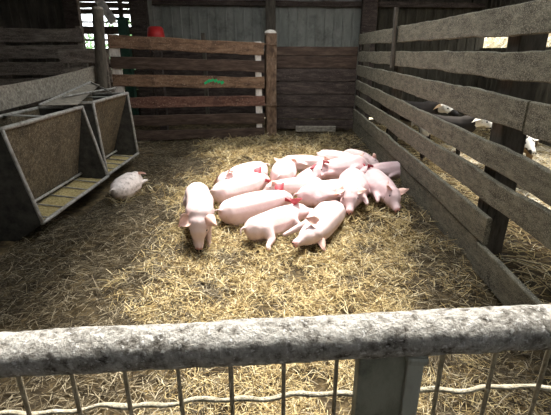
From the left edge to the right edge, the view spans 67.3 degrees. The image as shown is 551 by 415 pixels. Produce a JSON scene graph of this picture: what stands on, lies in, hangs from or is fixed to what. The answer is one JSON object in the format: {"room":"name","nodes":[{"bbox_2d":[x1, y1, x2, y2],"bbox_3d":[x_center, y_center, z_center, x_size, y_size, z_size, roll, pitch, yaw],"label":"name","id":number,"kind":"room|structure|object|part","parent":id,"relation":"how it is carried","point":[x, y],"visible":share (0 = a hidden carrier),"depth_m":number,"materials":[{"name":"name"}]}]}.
{"room":"farm building","nodes":[
{"label":"farm building","id":0,"kind":"room"},
{"bbox_2d":[0,3,22,109],"bbox_3d":[-5.846,-1.417,3.043,0.038,3.300,12.500,0,21,1],"label":"wall","id":1,"kind":"structure","parent":0,"point":[2,23],"depth_m":8.74,"materials":[{"name":"brown wood"}]},
{"bbox_2d":[0,0,88,108],"bbox_3d":[-4.967,-3.528,8.913,1.750,3.100,0.038,0,21,1],"label":"wall","id":2,"kind":"structure","parent":0,"point":[35,14],"depth_m":8.73,"materials":[{"name":"brown wood"}]},
{"bbox_2d":[62,0,88,66],"bbox_3d":[-4.175,-3.493,8.696,0.302,3.200,0.130,0,21,1],"label":"trim","id":3,"kind":"structure","parent":2,"relation":"attached to","point":[71,8],"depth_m":8.47,"materials":[{"name":"wood"}]},
{"bbox_2d":[94,0,115,24],"bbox_3d":[-3.483,-4.075,8.306,0.583,0.747,0.061,5,21,13],"label":"trim","id":4,"kind":"structure","parent":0,"point":[108,14],"depth_m":8.30,"materials":[{"name":"grey wood"}]},
{"bbox_2d":[0,118,550,414],"bbox_3d":[-0.805,0.154,3.579,10.080,0.150,12.360,0,21,1],"label":"floor","id":5,"kind":"structure","parent":0,"point":[91,198],"depth_m":2.66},
{"bbox_2d":[0,26,87,114],"bbox_3d":[-4.376,-1.982,6.714,2.736,1.771,0.256,0,21,1],"label":"board hurdle","id":6,"kind":"object","parent":5,"relation":"on","point":[13,35],"visible":0.36,"depth_m":6.52,"materials":[{"name":"brown wood"}]},
{"bbox_2d":[0,105,109,241],"bbox_3d":[-2.059,-0.368,3.645,0.627,0.896,1.280,0,21,1],"label":"trough","id":7,"kind":"object","parent":5,"relation":"on","point":[44,149],"visible":0.98,"depth_m":3.52,"materials":[{"name":"metal"}]},
{"bbox_3d":[-2.357,-0.762,3.501,0.033,0.034,1.270,0,21,1],"label":"rail","id":8,"kind":"part","parent":7,"relation":"part of","materials":[{"name":"grey metal"}]},
{"bbox_3d":[-2.072,-0.144,3.062,0.590,0.865,0.020,0,21,1],"label":"panel","id":9,"kind":"part","parent":7,"relation":"part of","materials":[{"name":"wood"}]},
{"bbox_3d":[-2.350,-0.357,3.654,0.014,0.845,1.230,0,21,1],"label":"panel","id":10,"kind":"part","parent":7,"relation":"part of","materials":[{"name":"wood"}]},
{"bbox_3d":[-1.883,-0.026,3.771,0.248,0.167,1.230,0,21,1],"label":"panel","id":11,"kind":"part","parent":7,"relation":"part of","materials":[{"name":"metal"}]},
{"bbox_3d":[-1.917,-0.769,3.491,0.037,0.038,1.270,0,21,1],"label":"rail","id":12,"kind":"part","parent":7,"relation":"part of","materials":[{"name":"grey metal"}]},
{"bbox_3d":[-1.998,-0.452,3.612,0.162,0.683,1.230,0,21,1],"label":"hopper panel","id":13,"kind":"part","parent":7,"relation":"part of","materials":[{"name":"wood"}]},
{"bbox_3d":[-2.126,-0.985,4.081,0.441,0.038,0.030,0,21,1],"label":"rail","id":14,"kind":"part","parent":7,"relation":"part of","materials":[{"name":"grey metal"}]},
{"bbox_2d":[38,178,100,218],"bbox_3d":[-1.922,-0.090,3.748,0.270,0.024,1.210,0,21,1],"label":"meal","id":15,"kind":"object","parent":7,"relation":"on","point":[51,200],"visible":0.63,"depth_m":3.79,"materials":[{"name":"food"}]},
{"bbox_3d":[-2.051,-0.586,4.231,0.590,0.865,0.020,0,21,1],"label":"panel","id":16,"kind":"part","parent":7,"relation":"part of","materials":[{"name":"wood"}]},
{"bbox_2d":[58,49,114,92],"bbox_3d":[-2.779,-1.621,6.241,0.718,1.427,0.116,-1,21,-3],"label":"fence","id":17,"kind":"object","parent":5,"relation":"on","point":[66,56],"visible":0.2,"depth_m":6.01,"materials":[{"name":"wood"}]},
{"bbox_2d":[60,92,138,174],"bbox_3d":[-2.010,-0.799,4.737,0.517,0.930,1.010,0,21,1],"label":"trough","id":18,"kind":"object","parent":5,"relation":"on","point":[110,118],"visible":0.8,"depth_m":4.93,"materials":[{"name":"metal"}]},
{"bbox_2d":[38,81,116,105],"bbox_3d":[-2.031,-1.259,4.511,0.435,0.128,1.621,-2,21,-6],"label":"lid","id":19,"kind":"object","parent":18,"relation":"on","point":[74,96],"visible":1,"depth_m":4.30,"materials":[{"name":"grey metal"}]},
{"bbox_3d":[-2.098,-1.247,4.504,0.276,0.111,1.615,-2,21,-6],"label":"panel","id":20,"kind":"part","parent":19,"relation":"part of","materials":[{"name":"grey wood"}]},
{"bbox_3d":[-2.020,-0.623,4.280,0.480,0.900,0.020,0,21,1],"label":"panel","id":21,"kind":"part","parent":18,"relation":"part of","materials":[{"name":"wood"}]},
{"bbox_3d":[-2.040,-1.039,4.123,0.441,0.038,0.030,0,21,1],"label":"rail","id":22,"kind":"part","parent":18,"relation":"part of","materials":[{"name":"grey metal"}]},
{"bbox_3d":[-2.024,-1.386,5.040,0.441,0.039,0.030,0,21,1],"label":"rail","id":23,"kind":"part","parent":18,"relation":"part of","materials":[{"name":"grey metal"}]},
{"bbox_3d":[-1.812,-1.216,4.576,0.038,0.038,1.000,0,21,1],"label":"rail","id":24,"kind":"part","parent":18,"relation":"part of","materials":[{"name":"grey metal"}]},
{"bbox_3d":[-1.948,-0.884,4.704,0.271,0.719,0.960,0,21,1],"label":"hopper panel","id":25,"kind":"part","parent":18,"relation":"part of","materials":[{"name":"wood"}]},
{"bbox_3d":[-2.004,-0.970,5.197,0.480,0.900,0.020,0,21,1],"label":"panel","id":26,"kind":"part","parent":18,"relation":"part of","materials":[{"name":"wood"}]},
{"bbox_2d":[106,155,132,171],"bbox_3d":[-1.927,-0.506,4.847,0.270,0.023,0.940,0,21,1],"label":"meal","id":27,"kind":"object","parent":18,"relation":"on","point":[113,156],"visible":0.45,"depth_m":5.00,"materials":[{"name":"yellow food"}]},
{"bbox_2d":[92,6,107,92],"bbox_3d":[-2.344,-1.627,5.606,0.303,1.992,0.146,0,21,1],"label":"fence post","id":28,"kind":"object","parent":5,"relation":"on","point":[97,11],"visible":0.67,"depth_m":5.38,"materials":[{"name":"grey wood"}]},
{"bbox_2d":[0,66,95,110],"bbox_3d":[-2.433,-1.125,3.948,0.090,0.317,3.502,0,21,1],"label":"plank","id":29,"kind":"object","parent":28,"relation":"attached to","point":[27,92],"visible":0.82,"depth_m":4.22,"materials":[{"name":"grey wood"}]},
{"bbox_2d":[79,0,137,88],"bbox_3d":[-3.488,-3.458,9.217,1.816,2.962,0.116,0,21,1],"label":"gate","id":30,"kind":"object","parent":5,"relation":"on","point":[122,9],"visible":0.1,"depth_m":8.89,"materials":[{"name":"wood"}]},
{"bbox_3d":[-3.495,-3.218,9.270,1.802,0.214,0.043,1,21,1],"label":"rail","id":31,"kind":"part","parent":30,"relation":"part of","materials":[{"name":"wood"}]},
{"bbox_3d":[-3.482,-4.600,8.747,1.798,0.476,0.044,1,21,1],"label":"rail","id":32,"kind":"part","parent":30,"relation":"part of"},
{"bbox_3d":[-3.482,-4.322,8.852,1.799,0.117,0.045,1,21,1],"label":"rail","id":33,"kind":"part","parent":30,"relation":"part of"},
{"bbox_3d":[-3.490,-4.207,8.897,1.800,0.113,0.044,1,21,1],"label":"rail","id":34,"kind":"part","parent":30,"relation":"part of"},
{"bbox_3d":[-3.490,-4.017,8.968,1.809,0.047,0.044,1,21,1],"label":"rail","id":35,"kind":"part","parent":30,"relation":"part of","materials":[{"name":"wood"}]},
{"bbox_3d":[-3.495,-3.860,9.028,1.800,0.169,0.043,1,21,1],"label":"rail","id":36,"kind":"part","parent":30,"relation":"part of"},
{"bbox_3d":[-3.493,-3.436,9.187,1.796,0.180,0.044,1,21,1],"label":"rail","id":37,"kind":"part","parent":30,"relation":"part of","materials":[{"name":"brown wood"}]},
{"bbox_2d":[116,17,138,114],"bbox_3d":[-3.050,-2.811,8.614,0.200,2.082,0.200,0,21,1],"label":"post","id":38,"kind":"object","parent":5,"relation":"on","point":[123,24],"visible":0.53,"depth_m":8.41,"materials":[{"name":"paint"}]},
{"bbox_2d":[152,50,168,129],"bbox_3d":[-2.118,-2.189,7.657,0.144,1.582,0.149,0,21,1],"label":"post","id":39,"kind":"object","parent":5,"relation":"on","point":[161,91],"visible":0.41,"depth_m":7.60,"materials":[{"name":"brown wood"}]},
{"bbox_2d":[147,26,164,36],"bbox_3d":[-2.119,-3.056,7.329,0.358,0.270,0.358,0,21,1],"label":"bucket","id":40,"kind":"object","parent":39,"relation":"on","point":[152,31],"visible":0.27,"depth_m":7.20,"materials":[{"name":"plastic"}]},
{"bbox_2d":[201,33,209,126],"bbox_3d":[-1.342,-2.411,7.986,0.074,1.760,0.076,0,21,1],"label":"post","id":41,"kind":"object","parent":5,"relation":"on","point":[204,56],"visible":0.32,"depth_m":7.91,"materials":[{"name":"wood"}]},
{"bbox_2d":[264,30,276,137],"bbox_3d":[-0.080,-1.983,6.928,0.208,1.827,0.223,0,21,1],"label":"gate post","id":42,"kind":"object","parent":5,"relation":"on","point":[270,43],"visible":0.94,"depth_m":6.81,"materials":[{"name":"brown wood"}]},
{"bbox_2d":[107,34,264,140],"bbox_3d":[-1.358,-1.901,6.666,2.382,1.625,0.099,-3,21,-8],"label":"gate","id":43,"kind":"object","parent":42,"relation":"attached to","point":[115,41],"visible":0.92,"depth_m":6.61,"materials":[{"name":"brown wood"}]},
{"bbox_2d":[0,127,550,414],"bbox_3d":[-0.342,-0.170,4.274,3.869,0.270,7.385,0,21,1],"label":"bedding","id":44,"kind":"object","parent":5,"relation":"on","point":[221,239],"visible":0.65,"depth_m":2.67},
{"bbox_2d":[109,171,147,199],"bbox_3d":[-1.506,-0.245,4.266,0.258,0.232,0.678,0,21,1],"label":"piglet","id":45,"kind":"object","parent":44,"relation":"on","point":[127,184],"visible":0.94,"depth_m":4.07},
{"bbox_2d":[178,182,216,251],"bbox_3d":[-0.606,0.061,3.224,0.273,0.399,0.742,-4,21,-10],"label":"piglet","id":46,"kind":"object","parent":44,"relation":"on","point":[198,201],"visible":0.99,"depth_m":2.94},
{"bbox_2d":[209,166,270,203],"bbox_3d":[-0.333,-0.217,4.141,0.870,0.279,0.323,-19,28,-41],"label":"piglet","id":47,"kind":"object","parent":44,"relation":"on","point":[221,191],"visible":0.66,"depth_m":3.96},
{"bbox_2d":[214,161,269,183],"bbox_3d":[-0.354,-0.339,4.475,0.318,0.293,0.850,18,27,39],"label":"piglet","id":48,"kind":"object","parent":44,"relation":"on","point":[245,168],"visible":0.49,"depth_m":4.39},
{"bbox_2d":[214,182,292,225],"bbox_3d":[-0.161,-0.036,3.724,0.889,0.282,0.324,-12,24,-28],"label":"piglet","id":49,"kind":"object","parent":44,"relation":"on","point":[238,209],"visible":0.67,"depth_m":3.55},
{"bbox_2d":[240,198,312,250],"bbox_3d":[0.065,0.106,3.373,0.342,0.267,0.779,17,26,37],"label":"piglet","id":50,"kind":"object","parent":44,"relation":"on","point":[268,224],"visible":0.88,"depth_m":3.25},
{"bbox_2d":[270,157,296,180],"bbox_3d":[0.092,-0.419,4.692,0.318,0.277,0.825,0,21,1],"label":"piglet","id":51,"kind":"object","parent":44,"relation":"on","point":[284,168],"visible":0.8,"depth_m":4.43},
{"bbox_2d":[264,177,324,196],"bbox_3d":[0.179,-0.202,4.146,0.695,0.211,0.259,-2,21,-4],"label":"piglet","id":52,"kind":"object","parent":44,"relation":"on","point":[291,185],"visible":0.53,"depth_m":4.08},
{"bbox_2d":[293,166,312,177],"bbox_3d":[0.368,-0.316,4.505,0.243,0.193,0.664,12,24,28],"label":"piglet","id":53,"kind":"object","parent":44,"relation":"on","point":[307,172],"visible":0.22,"depth_m":4.41},
{"bbox_2d":[284,155,329,171],"bbox_3d":[0.405,-0.536,5.062,0.702,0.208,0.292,0,21,1],"label":"piglet","id":54,"kind":"object","parent":44,"relation":"on","point":[304,162],"visible":0.48,"depth_m":4.99},
{"bbox_2d":[283,201,345,250],"bbox_3d":[0.313,0.108,3.339,0.376,0.264,0.845,8,22,21],"label":"piglet","id":55,"kind":"object","parent":44,"relation":"on","point":[326,217],"visible":0.98,"depth_m":3.17},
{"bbox_2d":[292,179,341,207],"bbox_3d":[0.564,-0.159,4.012,0.837,0.261,0.336,-17,27,-38],"label":"piglet","id":56,"kind":"object","parent":44,"relation":"on","point":[313,194],"visible":0.54,"depth_m":3.83},
{"bbox_2d":[309,155,368,179],"bbox_3d":[0.701,-0.434,4.542,0.852,0.286,0.312,-12,24,-30],"label":"piglet","id":57,"kind":"object","parent":44,"relation":"on","point":[330,169],"visible":0.7,"depth_m":4.45},
{"bbox_2d":[316,150,368,165],"bbox_3d":[0.829,-0.577,5.104,0.786,0.242,0.289,18,27,40],"label":"piglet","id":58,"kind":"object","parent":44,"relation":"on","point":[331,154],"visible":0.3,"depth_m":5.06},
{"bbox_2d":[334,168,370,214],"bbox_3d":[0.757,-0.185,4.006,0.347,0.295,0.908,5,21,14],"label":"piglet","id":59,"kind":"object","parent":44,"relation":"on","point":[354,189],"visible":0.91,"depth_m":3.78},
{"bbox_2d":[344,149,378,164],"bbox_3d":[1.073,-0.631,5.408,0.372,0.219,0.735,-15,26,-35],"label":"piglet","id":60,"kind":"object","parent":44,"relation":"on","point":[372,159],"visible":0.27,"depth_m":5.30},
{"bbox_2d":[360,161,400,179],"bbox_3d":[1.181,-0.412,4.613,0.717,0.240,0.270,-6,21,-14],"label":"piglet","id":61,"kind":"object","parent":44,"relation":"on","point":[392,168],"visible":0.44,"depth_m":4.55},
{"bbox_2d":[365,168,408,212],"bbox_3d":[1.022,-0.201,4.053,0.322,0.272,0.859,-4,21,-9],"label":"piglet","id":62,"kind":"object","parent":44,"relation":"on","point":[381,186],"visible":0.91,"depth_m":3.83},
{"bbox_2d":[0,304,550,414],"bbox_3d":[0.008,0.627,0.746,1.564,1.084,0.064,0,21,-1],"label":"metal fence","id":63,"kind":"object","parent":5,"relation":"on","point":[390,351],"visible":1,"depth_m":0.56,"materials":[{"name":"metal"}]},
{"bbox_3d":[0.008,0.185,0.579,1.564,0.139,0.064,0,21,-1],"label":"rail","id":64,"kind":"part","parent":63,"relation":"part of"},
{"bbox_3d":[0.153,0.663,0.769,0.068,1.000,0.030,0,21,1],"label":"post","id":65,"kind":"part","parent":63,"relation":"part of","materials":[{"name":"grey metal"}]},
{"bbox_2d":[296,126,335,131],"bbox_3d":[0.743,-1.460,7.688,0.734,0.110,0.053,0,21,1],"label":"plank","id":66,"kind":"object","parent":5,"relation":"on","point":[298,128],"visible":1,"depth_m":7.66,"materials":[{"name":"wood"}]},
{"bbox_2d":[276,46,357,129],"bbox_3d":[0.710,-2.154,7.568,1.495,1.474,0.097,0,21,1],"label":"plank hurdle","id":67,"kind":"object","parent":5,"relation":"on","point":[305,57],"visible":0.93,"depth_m":7.52,"materials":[{"name":"brown wood"}]},
{"bbox_2d":[353,0,550,358],"bbox_3d":[1.464,-0.914,3.895,0.257,1.970,7.592,0,21,1],"label":"fence","id":68,"kind":"object","parent":5,"relation":"on","point":[514,113],"visible":0.98,"depth_m":2.81,"materials":[{"name":"wood"}]},
{"bbox_3d":[1.561,-2.152,7.392,0.122,1.796,0.156,0,21,1],"label":"post","id":69,"kind":"part","parent":68,"relation":"part of","materials":[{"name":"wood"}]},
{"bbox_3d":[1.512,-1.131,5.266,0.102,1.392,0.158,0,21,1],"label":"post","id":70,"kind":"part","parent":68,"relation":"part of","materials":[{"name":"grey wood"}]},
{"bbox_3d":[1.497,-0.334,2.711,0.164,1.722,0.158,0,21,1],"label":"post","id":71,"kind":"part","parent":68,"relation":"part of","materials":[{"name":"brown wood"}]},
{"bbox_2d":[358,122,550,304],"bbox_3d":[2.828,-0.413,4.984,2.999,0.220,7.466,0,21,1],"label":"straw","id":72,"kind":"object","parent":5,"relation":"on","point":[545,152],"visible":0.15,"depth_m":4.00,"materials":[{"name":"yellow plant"}]},
{"bbox_2d":[380,100,459,133],"bbox_3d":[2.179,-1.294,6.361,1.252,0.725,0.395,16,26,36],"label":"goat","id":73,"kind":"object","parent":72,"relation":"on","point":[432,107],"visible":0.27,"depth_m":6.08},
{"bbox_2d":[411,114,491,159],"bbox_3d":[2.342,-1.021,5.455,1.090,0.857,0.325,12,24,29],"label":"goat","id":74,"kind":"object","parent":72,"relation":"on","point":[469,123],"visible":0.38,"depth_m":5.27},
{"bbox_2d":[523,136,538,158],"bbox_3d":[2.834,-0.621,4.756,0.312,0.602,1.020,12,24,29],"label":"goat","id":75,"kind":"object","parent":72,"relation":"on","point":[531,143],"visible":0.34,"depth_m":4.32},
{"bbox_2d":[147,0,486,116],"bbox_3d":[0.857,-3.494,8.823,7.100,3.100,0.038,0,21,1],"label":"wall","id":76,"kind":"structure","parent":0,"point":[297,26],"depth_m":8.71,"materials":[{"name":"grey wood"}]},
{"bbox_2d":[114,89,140,114],"bbox_3d":[-3.392,-2.349,9.329,1.400,0.600,0.050,0,21,1],"label":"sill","id":77,"kind":"structure","parent":76,"relation":"attached to","point":[137,91],"depth_m":9.24,"materials":[{"name":"brown wood"}]},
{"bbox_2d":[128,0,157,114],"bbox_3d":[-2.796,-3.489,8.678,0.344,3.207,0.175,0,21,1],"label":"trim","id":78,"kind":"structure","parent":76,"relation":"attached to","point":[138,9],"depth_m":8.55,"materials":[{"name":"brown wood"}]},
{"bbox_2d":[152,51,354,114],"bbox_3d":[-0.463,-2.689,9.096,4.400,1.400,0.050,0,21,1],"label":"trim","id":79,"kind":"structure","parent":76,"relation":"attached to","point":[170,91],"depth_m":9.12,"materials":[{"name":"wood"}]},
{"bbox_2d":[265,0,275,30],"bbox_3d":[-0.097,-3.457,8.586,0.204,3.197,0.190,0,21,1],"label":"trim","id":80,"kind":"structure","parent":76,"relation":"attached to","point":[270,5],"depth_m":8.33,"materials":[{"name":"grey wood"}]},
{"bbox_2d":[152,0,484,7],"bbox_3d":[0.860,-4.173,8.480,6.798,0.116,0.065,1,21,1],"label":"trim","id":81,"kind":"structure","parent":76,"relation":"attached to","point":[389,4],"depth_m":8.45,"materials":[{"name":"wood"}]},
{"bbox_2d":[355,0,377,119],"bbox_3d":[1.903,-3.460,8.604,0.304,3.206,0.172,0,21,1],"label":"trim","id":82,"kind":"structure","parent":76,"relation":"attached to","point":[369,9],"depth_m":8.41,"materials":[{"name":"brown wood"}]},
{"bbox_2d":[369,117,550,148],"bbox_3d":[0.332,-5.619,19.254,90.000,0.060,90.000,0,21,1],"label":"trim","id":83,"kind":"structure","parent":76,"relation":"attached to","point":[543,145],"depth_m":7.12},
{"bbox_2d":[84,17,135,69],"bbox_3d":[-4.246,-5.791,14.570,9.174,3.419,1.446,0,21,1],"label":"hedge","id":84,"kind":"object","parent":83,"relation":"on","point":[106,24],"visible":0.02,"depth_m":14.40,"materials":[{"name":"green plant"}]},
{"bbox_2d":[483,37,550,142],"bbox_3d":[6.402,-1.721,6.159,3.750,1.973,13.350,0,21,1],"label":"trim","id":85,"kind":"structure","parent":76,"relation":"attached to","point":[489,40],"depth_m":10.51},
{"bbox_2d":[484,33,550,47],"bbox_3d":[6.474,-2.034,6.075,3.653,1.919,13.299,0,21,1],"label":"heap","id":86,"kind":"object","parent":85,"relation":"on","point":[549,36],"visible":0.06,"depth_m":10.29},
{"bbox_2d":[473,0,550,146],"bbox_3d":[4.254,-1.358,2.886,0.038,3.300,12.500,0,21,1],"label":"wall","id":87,"kind":"structure","parent":0,"point":[543,94],"depth_m":7.97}
]}

